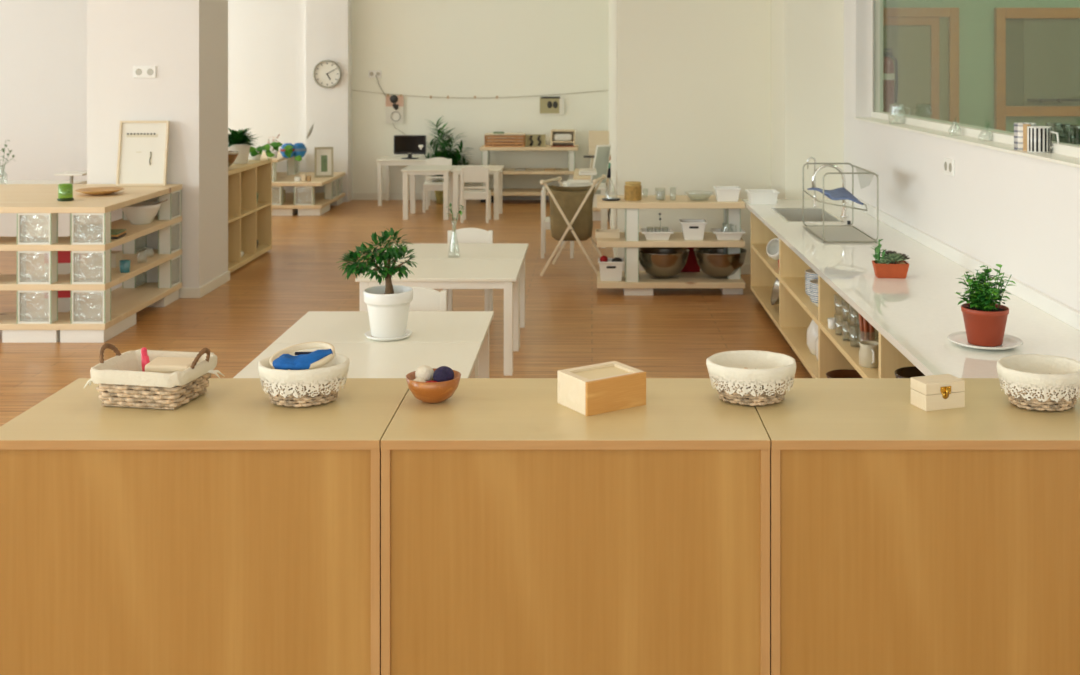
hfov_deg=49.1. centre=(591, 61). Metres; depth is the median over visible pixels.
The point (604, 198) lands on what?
glass cloche
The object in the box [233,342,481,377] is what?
table
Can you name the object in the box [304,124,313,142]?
feather
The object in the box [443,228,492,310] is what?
chair
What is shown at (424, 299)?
chair
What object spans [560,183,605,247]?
table
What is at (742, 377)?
wicker basket
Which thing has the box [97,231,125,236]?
tray
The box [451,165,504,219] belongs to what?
table
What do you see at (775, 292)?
steel bowl
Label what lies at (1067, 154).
window
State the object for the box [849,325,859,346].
drinking glass
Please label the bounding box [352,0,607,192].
wall
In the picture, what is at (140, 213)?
mixing bowl
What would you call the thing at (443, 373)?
ball
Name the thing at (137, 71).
outlet
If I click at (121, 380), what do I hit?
wicker basket
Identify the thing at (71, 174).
pedestal table
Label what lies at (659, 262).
steel bowl
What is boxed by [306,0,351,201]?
wall
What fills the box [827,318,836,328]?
cup
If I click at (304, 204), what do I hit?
shelf
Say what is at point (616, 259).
felt piece
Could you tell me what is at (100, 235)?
tray
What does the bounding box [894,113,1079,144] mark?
trim
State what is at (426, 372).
ball
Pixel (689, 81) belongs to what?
wall
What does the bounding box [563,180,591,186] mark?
paper stack
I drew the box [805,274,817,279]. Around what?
bowl
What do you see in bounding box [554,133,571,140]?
paper roll
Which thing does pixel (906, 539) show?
storage cabinet
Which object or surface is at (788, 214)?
sink
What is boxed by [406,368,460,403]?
wooden bowl
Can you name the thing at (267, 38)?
wall
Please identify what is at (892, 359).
base cabinet
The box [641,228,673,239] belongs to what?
tray
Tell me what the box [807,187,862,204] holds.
cloth
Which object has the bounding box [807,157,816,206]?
faucet
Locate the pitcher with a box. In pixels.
[859,341,878,367]
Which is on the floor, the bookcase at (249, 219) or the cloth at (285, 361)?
the bookcase at (249, 219)
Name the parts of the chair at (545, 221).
leg, leg, seat, leg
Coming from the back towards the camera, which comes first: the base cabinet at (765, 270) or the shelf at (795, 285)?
the base cabinet at (765, 270)
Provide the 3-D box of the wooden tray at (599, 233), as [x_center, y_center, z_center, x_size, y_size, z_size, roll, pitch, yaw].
[0.108,1.204,8.280,0.170,0.042,0.140,0,0,0]
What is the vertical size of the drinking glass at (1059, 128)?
0.075 m
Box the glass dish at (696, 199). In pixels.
[685,192,712,200]
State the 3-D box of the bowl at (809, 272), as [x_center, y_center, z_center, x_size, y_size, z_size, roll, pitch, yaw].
[1.180,1.110,6.120,0.150,0.050,0.150,0,0,0]
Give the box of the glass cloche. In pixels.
[602,181,619,200]
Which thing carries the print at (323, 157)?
attached to the framed photo at (323, 156)
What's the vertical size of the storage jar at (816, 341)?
0.185 m
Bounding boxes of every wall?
[0,0,86,236]
[228,0,305,192]
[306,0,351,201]
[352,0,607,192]
[608,0,770,263]
[771,0,843,198]
[844,0,1079,311]
[883,0,1079,131]
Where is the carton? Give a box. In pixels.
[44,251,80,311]
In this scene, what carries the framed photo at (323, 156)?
on the shelf at (304, 204)
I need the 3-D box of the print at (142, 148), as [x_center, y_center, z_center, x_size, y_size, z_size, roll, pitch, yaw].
[-3.017,0.585,7.901,0.207,0.214,0.041,0,0,0]
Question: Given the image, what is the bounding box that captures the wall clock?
[313,60,340,87]
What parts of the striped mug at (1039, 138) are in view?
handle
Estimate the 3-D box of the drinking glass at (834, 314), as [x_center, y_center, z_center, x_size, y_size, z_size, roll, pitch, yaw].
[1.125,1.186,5.330,0.062,0.088,0.062,0,0,0]
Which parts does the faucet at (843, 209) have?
spout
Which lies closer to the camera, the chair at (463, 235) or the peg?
the peg
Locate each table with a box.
[0,180,86,253]
[54,171,86,266]
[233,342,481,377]
[274,311,493,377]
[355,259,522,375]
[376,156,435,205]
[385,243,528,347]
[401,165,455,219]
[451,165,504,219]
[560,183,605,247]
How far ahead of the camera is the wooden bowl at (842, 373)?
5.52 m
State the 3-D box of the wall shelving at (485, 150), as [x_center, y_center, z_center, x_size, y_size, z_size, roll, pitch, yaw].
[-0.701,1.280,13.470,1.137,0.640,0.400,0,0,0]
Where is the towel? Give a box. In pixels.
[579,168,596,174]
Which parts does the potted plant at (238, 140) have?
pot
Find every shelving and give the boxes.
[480,145,577,201]
[597,195,744,295]
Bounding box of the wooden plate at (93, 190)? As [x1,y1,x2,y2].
[75,187,123,194]
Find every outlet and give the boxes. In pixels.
[135,69,141,74]
[147,69,152,74]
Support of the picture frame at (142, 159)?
on the shelf at (100, 319)
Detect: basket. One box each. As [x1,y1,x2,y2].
[79,223,102,234]
[84,343,224,409]
[258,351,348,406]
[706,350,795,405]
[997,354,1079,410]
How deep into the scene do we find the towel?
9.01 m
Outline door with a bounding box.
[883,8,958,122]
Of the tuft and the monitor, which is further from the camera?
the monitor
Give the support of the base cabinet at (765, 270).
on the floor
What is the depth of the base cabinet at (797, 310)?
6.71 m
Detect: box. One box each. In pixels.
[558,361,645,415]
[910,374,964,410]
[1023,124,1030,150]
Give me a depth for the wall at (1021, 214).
5.53 m
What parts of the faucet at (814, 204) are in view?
spout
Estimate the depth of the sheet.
13.68 m
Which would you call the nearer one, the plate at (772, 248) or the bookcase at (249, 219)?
the plate at (772, 248)
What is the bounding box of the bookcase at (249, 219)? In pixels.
[228,158,271,272]
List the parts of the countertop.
backsplash strip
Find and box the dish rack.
[803,163,878,242]
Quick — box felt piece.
[612,257,621,261]
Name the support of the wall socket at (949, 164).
attached to the wall at (1021, 214)
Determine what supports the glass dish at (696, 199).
on the shelving at (634, 282)
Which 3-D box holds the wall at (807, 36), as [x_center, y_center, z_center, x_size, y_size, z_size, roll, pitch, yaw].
[1.640,0.050,11.075,0.580,3.100,5.650,0,0,0]
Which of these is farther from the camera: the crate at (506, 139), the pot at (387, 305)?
the crate at (506, 139)
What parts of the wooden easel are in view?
panel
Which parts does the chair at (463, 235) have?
leg, leg, backrest, leg, leg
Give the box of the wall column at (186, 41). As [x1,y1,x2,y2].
[87,0,227,287]
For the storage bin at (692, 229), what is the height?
0.125 m
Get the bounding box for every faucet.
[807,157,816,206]
[812,164,847,217]
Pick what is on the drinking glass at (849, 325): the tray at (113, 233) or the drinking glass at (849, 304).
the drinking glass at (849, 304)
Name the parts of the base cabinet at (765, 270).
panel, panel, panel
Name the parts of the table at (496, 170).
leg, leg, leg, leg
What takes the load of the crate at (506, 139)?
on the wall shelving at (485, 150)
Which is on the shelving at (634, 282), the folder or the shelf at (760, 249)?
the folder
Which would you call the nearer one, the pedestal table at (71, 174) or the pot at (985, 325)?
the pot at (985, 325)
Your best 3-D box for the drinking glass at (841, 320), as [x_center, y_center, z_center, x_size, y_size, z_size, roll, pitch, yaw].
[1.135,1.186,5.220,0.062,0.088,0.062,0,0,0]
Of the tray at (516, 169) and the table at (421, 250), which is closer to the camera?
the table at (421, 250)
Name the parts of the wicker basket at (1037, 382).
lace trim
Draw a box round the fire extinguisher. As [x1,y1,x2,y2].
[883,48,897,112]
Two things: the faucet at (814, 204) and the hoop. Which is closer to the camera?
the hoop
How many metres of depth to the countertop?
4.85 m
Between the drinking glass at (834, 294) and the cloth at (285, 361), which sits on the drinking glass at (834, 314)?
the drinking glass at (834, 294)
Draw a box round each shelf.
[0,184,181,342]
[261,152,344,215]
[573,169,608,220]
[751,244,778,279]
[780,277,817,324]
[820,323,878,377]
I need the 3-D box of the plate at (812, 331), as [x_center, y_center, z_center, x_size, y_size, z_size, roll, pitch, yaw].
[1.200,1.423,6.120,0.170,0.185,0.170,0,0,0]
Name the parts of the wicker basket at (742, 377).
lace trim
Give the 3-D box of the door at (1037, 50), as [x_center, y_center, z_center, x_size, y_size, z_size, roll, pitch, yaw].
[3.918,0.583,9.449,1.364,2.035,0.102,0,0,0]
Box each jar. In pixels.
[624,181,641,200]
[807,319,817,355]
[815,337,817,359]
[858,313,877,341]
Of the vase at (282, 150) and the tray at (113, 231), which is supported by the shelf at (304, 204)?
the vase at (282, 150)
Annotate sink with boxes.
[770,208,843,221]
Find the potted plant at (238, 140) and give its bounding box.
[228,128,261,163]
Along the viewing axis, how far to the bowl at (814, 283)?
5.95 m
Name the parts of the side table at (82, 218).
leg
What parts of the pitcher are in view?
handle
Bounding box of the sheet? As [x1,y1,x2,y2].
[386,94,403,122]
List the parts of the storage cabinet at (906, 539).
panel, panel, panel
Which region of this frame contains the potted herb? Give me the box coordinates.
[947,264,1022,349]
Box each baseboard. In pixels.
[85,271,229,297]
[352,193,548,199]
[607,193,750,273]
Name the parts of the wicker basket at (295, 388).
lace trim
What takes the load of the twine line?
attached to the wall at (460, 50)
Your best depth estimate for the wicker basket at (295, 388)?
2.56 m
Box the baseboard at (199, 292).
[85,271,229,297]
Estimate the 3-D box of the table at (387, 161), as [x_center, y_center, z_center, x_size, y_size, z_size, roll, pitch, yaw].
[-2.090,1.344,13.380,0.620,0.512,0.560,0,0,0]
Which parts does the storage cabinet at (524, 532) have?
panel, panel, panel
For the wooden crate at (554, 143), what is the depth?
13.32 m
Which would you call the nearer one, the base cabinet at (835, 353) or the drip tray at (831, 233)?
the base cabinet at (835, 353)
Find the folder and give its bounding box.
[681,247,699,271]
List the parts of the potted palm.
stem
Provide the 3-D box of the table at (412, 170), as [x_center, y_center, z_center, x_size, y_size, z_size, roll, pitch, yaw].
[-1.686,1.347,12.220,0.500,0.506,0.560,0,0,0]
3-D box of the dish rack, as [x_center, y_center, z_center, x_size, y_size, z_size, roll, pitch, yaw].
[1.372,0.772,6.560,0.296,0.372,0.608,0,0,0]
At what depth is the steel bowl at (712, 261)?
8.13 m
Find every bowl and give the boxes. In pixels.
[122,199,167,224]
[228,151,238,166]
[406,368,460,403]
[639,247,689,278]
[693,247,746,278]
[771,277,778,304]
[805,269,817,276]
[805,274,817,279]
[810,279,817,287]
[810,285,817,290]
[810,295,817,306]
[826,369,861,377]
[895,366,924,377]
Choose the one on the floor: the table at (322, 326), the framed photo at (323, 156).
the table at (322, 326)
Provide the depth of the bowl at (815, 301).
5.89 m
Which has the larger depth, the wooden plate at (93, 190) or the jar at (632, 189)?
the jar at (632, 189)
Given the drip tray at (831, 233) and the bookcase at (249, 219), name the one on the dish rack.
the drip tray at (831, 233)
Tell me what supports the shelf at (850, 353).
attached to the base cabinet at (835, 353)
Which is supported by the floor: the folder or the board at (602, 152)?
the board at (602, 152)
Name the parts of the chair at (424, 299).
leg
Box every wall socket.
[133,66,155,77]
[368,70,380,77]
[944,157,954,175]
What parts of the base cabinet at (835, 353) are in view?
panel, panel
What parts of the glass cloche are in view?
plate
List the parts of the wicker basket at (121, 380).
handle, handle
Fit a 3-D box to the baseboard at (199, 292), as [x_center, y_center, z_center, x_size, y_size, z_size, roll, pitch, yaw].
[-3.043,1.565,8.320,0.781,0.070,0.664,0,0,0]
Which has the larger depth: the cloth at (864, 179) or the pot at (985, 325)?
the cloth at (864, 179)
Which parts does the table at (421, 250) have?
leg, leg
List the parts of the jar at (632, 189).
lid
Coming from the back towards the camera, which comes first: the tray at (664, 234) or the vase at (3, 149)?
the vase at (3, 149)
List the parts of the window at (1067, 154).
sill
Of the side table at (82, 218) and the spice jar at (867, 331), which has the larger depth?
the side table at (82, 218)
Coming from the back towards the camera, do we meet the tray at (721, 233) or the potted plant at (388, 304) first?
the tray at (721, 233)
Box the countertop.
[742,197,1079,377]
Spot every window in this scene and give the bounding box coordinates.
[854,0,1079,167]
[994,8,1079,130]
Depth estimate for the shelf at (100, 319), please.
6.93 m
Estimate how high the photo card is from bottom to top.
0.208 m
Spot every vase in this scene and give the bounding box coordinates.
[0,140,14,183]
[280,143,294,157]
[294,143,306,156]
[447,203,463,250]
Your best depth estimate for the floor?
7.54 m
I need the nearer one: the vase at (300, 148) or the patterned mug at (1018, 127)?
the patterned mug at (1018, 127)
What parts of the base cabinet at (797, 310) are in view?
panel, panel, panel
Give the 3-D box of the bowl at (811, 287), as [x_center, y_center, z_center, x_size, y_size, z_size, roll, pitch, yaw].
[1.170,1.148,5.930,0.150,0.050,0.150,0,0,0]
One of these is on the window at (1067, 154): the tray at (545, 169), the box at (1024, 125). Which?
the box at (1024, 125)
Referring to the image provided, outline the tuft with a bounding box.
[413,378,425,381]
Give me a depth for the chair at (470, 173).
11.72 m
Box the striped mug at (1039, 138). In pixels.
[1027,126,1059,152]
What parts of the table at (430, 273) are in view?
leg, leg, leg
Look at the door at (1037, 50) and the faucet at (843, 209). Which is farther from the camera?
the door at (1037, 50)
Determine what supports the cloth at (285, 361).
in the wicker basket at (295, 388)
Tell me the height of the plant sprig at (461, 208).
0.303 m
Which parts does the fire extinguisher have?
valve handle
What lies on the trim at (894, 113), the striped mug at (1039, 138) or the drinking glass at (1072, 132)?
the drinking glass at (1072, 132)
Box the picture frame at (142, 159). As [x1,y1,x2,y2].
[116,121,169,185]
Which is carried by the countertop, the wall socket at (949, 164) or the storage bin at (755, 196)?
the storage bin at (755, 196)
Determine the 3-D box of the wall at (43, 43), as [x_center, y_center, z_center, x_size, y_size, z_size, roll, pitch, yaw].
[-5.600,0.050,10.675,3.600,3.100,0.150,0,0,0]
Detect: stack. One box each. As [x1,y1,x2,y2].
[96,229,125,238]
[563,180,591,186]
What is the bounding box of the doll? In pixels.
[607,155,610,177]
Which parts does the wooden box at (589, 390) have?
sliding lid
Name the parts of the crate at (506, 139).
lid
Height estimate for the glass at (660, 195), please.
0.085 m
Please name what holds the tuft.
in the wooden bowl at (427, 392)
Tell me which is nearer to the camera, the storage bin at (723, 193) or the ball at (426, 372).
the ball at (426, 372)
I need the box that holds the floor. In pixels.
[0,200,811,426]
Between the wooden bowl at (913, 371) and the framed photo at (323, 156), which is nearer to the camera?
the wooden bowl at (913, 371)
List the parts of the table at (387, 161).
leg, leg, leg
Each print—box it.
[127,133,157,165]
[321,155,326,171]
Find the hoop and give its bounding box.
[269,341,334,369]
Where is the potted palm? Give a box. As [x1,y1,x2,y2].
[424,116,476,203]
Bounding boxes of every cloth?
[272,349,332,369]
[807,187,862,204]
[856,166,873,188]
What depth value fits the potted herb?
3.97 m
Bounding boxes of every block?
[145,357,198,372]
[301,174,306,180]
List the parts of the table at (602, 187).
leg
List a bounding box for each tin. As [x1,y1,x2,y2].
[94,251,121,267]
[272,190,285,201]
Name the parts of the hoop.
felt strip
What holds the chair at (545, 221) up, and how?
on the floor
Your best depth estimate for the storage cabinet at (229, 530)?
2.36 m
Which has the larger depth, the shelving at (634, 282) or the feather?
the feather
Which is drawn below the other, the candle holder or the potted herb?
the potted herb
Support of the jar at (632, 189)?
on the shelving at (634, 282)
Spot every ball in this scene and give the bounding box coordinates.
[415,365,433,381]
[433,366,453,381]
[600,256,607,261]
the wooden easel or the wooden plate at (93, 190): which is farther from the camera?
the wooden easel
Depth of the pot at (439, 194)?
13.31 m
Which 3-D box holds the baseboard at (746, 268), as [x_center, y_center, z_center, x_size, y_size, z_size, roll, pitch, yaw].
[0.764,1.560,11.287,1.172,0.080,4.797,0,0,0]
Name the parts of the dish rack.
frame, arm, rail, frame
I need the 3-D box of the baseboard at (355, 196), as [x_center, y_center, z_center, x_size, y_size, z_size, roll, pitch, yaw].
[-1.298,1.560,13.693,2.977,0.080,0.015,0,0,0]
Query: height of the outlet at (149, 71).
0.045 m
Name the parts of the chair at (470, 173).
leg, leg, backrest, rail, seat, leg, leg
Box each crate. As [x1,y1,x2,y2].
[485,133,524,146]
[551,129,574,146]
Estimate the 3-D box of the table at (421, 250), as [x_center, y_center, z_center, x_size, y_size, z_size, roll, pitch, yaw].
[-0.795,1.350,6.870,0.820,0.500,0.575,0,0,0]
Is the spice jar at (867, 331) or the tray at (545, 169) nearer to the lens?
the spice jar at (867, 331)
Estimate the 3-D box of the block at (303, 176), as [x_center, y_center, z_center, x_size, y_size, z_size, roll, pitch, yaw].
[-3.032,1.218,12.420,0.050,0.075,0.060,0,0,0]
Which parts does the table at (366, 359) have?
leg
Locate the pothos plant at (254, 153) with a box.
[248,142,301,160]
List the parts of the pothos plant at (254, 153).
pot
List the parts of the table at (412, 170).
leg, leg, leg, leg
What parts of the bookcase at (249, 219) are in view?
shelf, panel, panel, panel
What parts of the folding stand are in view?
rail, leg, leg, rail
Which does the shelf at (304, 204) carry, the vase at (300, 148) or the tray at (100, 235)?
the vase at (300, 148)
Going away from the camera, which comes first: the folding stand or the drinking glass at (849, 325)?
the drinking glass at (849, 325)
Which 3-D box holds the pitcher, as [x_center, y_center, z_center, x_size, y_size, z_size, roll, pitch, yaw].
[1.119,1.184,4.772,0.086,0.092,0.106,0,0,33]
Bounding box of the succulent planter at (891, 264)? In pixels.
[870,239,909,277]
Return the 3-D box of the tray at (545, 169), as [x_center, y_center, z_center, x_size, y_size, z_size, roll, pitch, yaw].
[-0.475,1.220,13.400,0.130,0.020,0.120,0,0,0]
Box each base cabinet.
[751,212,779,329]
[780,239,818,377]
[819,276,879,377]
[880,333,914,377]
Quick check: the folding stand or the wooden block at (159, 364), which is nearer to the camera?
the wooden block at (159, 364)
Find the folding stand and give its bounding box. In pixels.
[540,174,605,275]
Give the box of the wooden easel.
[584,131,608,194]
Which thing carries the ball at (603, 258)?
in the storage bin at (609, 271)
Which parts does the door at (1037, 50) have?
pane, panel, coat rail, rail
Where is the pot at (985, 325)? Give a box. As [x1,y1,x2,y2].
[961,303,1008,346]
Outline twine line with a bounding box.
[354,90,607,97]
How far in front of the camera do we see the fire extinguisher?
9.20 m
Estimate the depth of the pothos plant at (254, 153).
9.83 m
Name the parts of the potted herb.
stem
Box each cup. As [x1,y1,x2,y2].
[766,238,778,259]
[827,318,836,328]
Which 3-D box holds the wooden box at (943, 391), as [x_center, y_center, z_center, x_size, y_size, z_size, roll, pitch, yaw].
[0.757,0.723,2.579,0.098,0.058,0.068,0,0,-18]
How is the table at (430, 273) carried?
on the floor
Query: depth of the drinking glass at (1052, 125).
5.04 m
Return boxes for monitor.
[394,135,425,158]
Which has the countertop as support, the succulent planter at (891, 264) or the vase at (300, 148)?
the succulent planter at (891, 264)
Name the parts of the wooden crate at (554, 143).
panel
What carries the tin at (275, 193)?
on the shelf at (304, 204)
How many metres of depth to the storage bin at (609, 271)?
8.10 m
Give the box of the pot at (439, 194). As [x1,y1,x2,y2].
[434,181,442,203]
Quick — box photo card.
[540,97,563,114]
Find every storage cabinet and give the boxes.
[0,378,408,674]
[381,378,769,674]
[754,378,1079,674]
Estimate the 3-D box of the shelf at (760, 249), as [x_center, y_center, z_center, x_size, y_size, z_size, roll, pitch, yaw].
[1.400,1.242,7.380,0.650,0.025,1.204,0,0,0]
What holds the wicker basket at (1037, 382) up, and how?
on the storage cabinet at (906, 539)
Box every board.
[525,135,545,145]
[590,145,610,228]
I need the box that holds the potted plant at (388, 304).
[337,227,418,340]
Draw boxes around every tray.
[96,233,125,238]
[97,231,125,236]
[98,229,125,234]
[515,168,525,170]
[544,168,555,170]
[595,229,619,237]
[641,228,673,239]
[711,228,744,239]
[806,226,873,241]
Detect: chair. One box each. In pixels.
[409,287,446,310]
[423,157,451,212]
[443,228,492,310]
[461,166,490,222]
[541,187,573,257]
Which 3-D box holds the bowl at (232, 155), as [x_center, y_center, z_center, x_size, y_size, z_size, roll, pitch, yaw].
[-2.810,0.749,8.980,0.238,0.128,0.238,0,0,0]
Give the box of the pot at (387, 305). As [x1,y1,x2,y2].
[363,285,412,337]
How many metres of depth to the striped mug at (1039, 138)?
4.77 m
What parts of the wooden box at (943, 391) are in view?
hinged lid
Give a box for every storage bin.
[598,258,623,280]
[679,219,706,239]
[713,186,740,201]
[745,189,778,203]
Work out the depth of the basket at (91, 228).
7.10 m
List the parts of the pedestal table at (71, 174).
post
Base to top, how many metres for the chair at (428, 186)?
0.569 m
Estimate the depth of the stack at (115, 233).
6.95 m
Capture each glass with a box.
[655,188,665,199]
[834,294,847,314]
[834,314,847,334]
[841,320,855,340]
[849,304,859,325]
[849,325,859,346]
[1046,123,1061,140]
[1055,124,1071,142]
[1064,125,1079,143]
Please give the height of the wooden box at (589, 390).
0.072 m
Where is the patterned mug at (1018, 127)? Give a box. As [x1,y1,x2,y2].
[1014,122,1035,149]
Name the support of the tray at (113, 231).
on the stack at (115, 233)
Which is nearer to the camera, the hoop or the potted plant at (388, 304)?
the hoop
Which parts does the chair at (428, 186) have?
leg, leg, seat, backrest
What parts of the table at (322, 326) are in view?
leg, leg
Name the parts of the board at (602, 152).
rail, frame, leg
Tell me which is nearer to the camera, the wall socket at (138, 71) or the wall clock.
the wall socket at (138, 71)
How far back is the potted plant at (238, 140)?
9.39 m
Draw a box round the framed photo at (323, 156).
[314,147,332,176]
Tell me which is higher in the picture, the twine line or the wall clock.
the wall clock
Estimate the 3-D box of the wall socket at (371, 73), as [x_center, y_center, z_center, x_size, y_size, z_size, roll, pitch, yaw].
[-2.519,0.139,13.694,0.150,0.085,0.012,0,0,0]
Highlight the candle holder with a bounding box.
[57,184,73,200]
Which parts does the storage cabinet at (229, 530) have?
panel, panel, panel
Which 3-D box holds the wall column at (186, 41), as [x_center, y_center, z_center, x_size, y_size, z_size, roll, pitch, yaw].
[-3.044,0.050,8.320,0.759,3.100,0.640,0,0,0]
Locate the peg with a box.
[141,347,149,371]
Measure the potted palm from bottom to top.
0.990 m
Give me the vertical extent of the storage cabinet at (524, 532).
0.848 m
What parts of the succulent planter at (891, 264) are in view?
jade stem, pot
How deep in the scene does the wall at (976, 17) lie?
9.50 m
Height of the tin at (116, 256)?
0.090 m

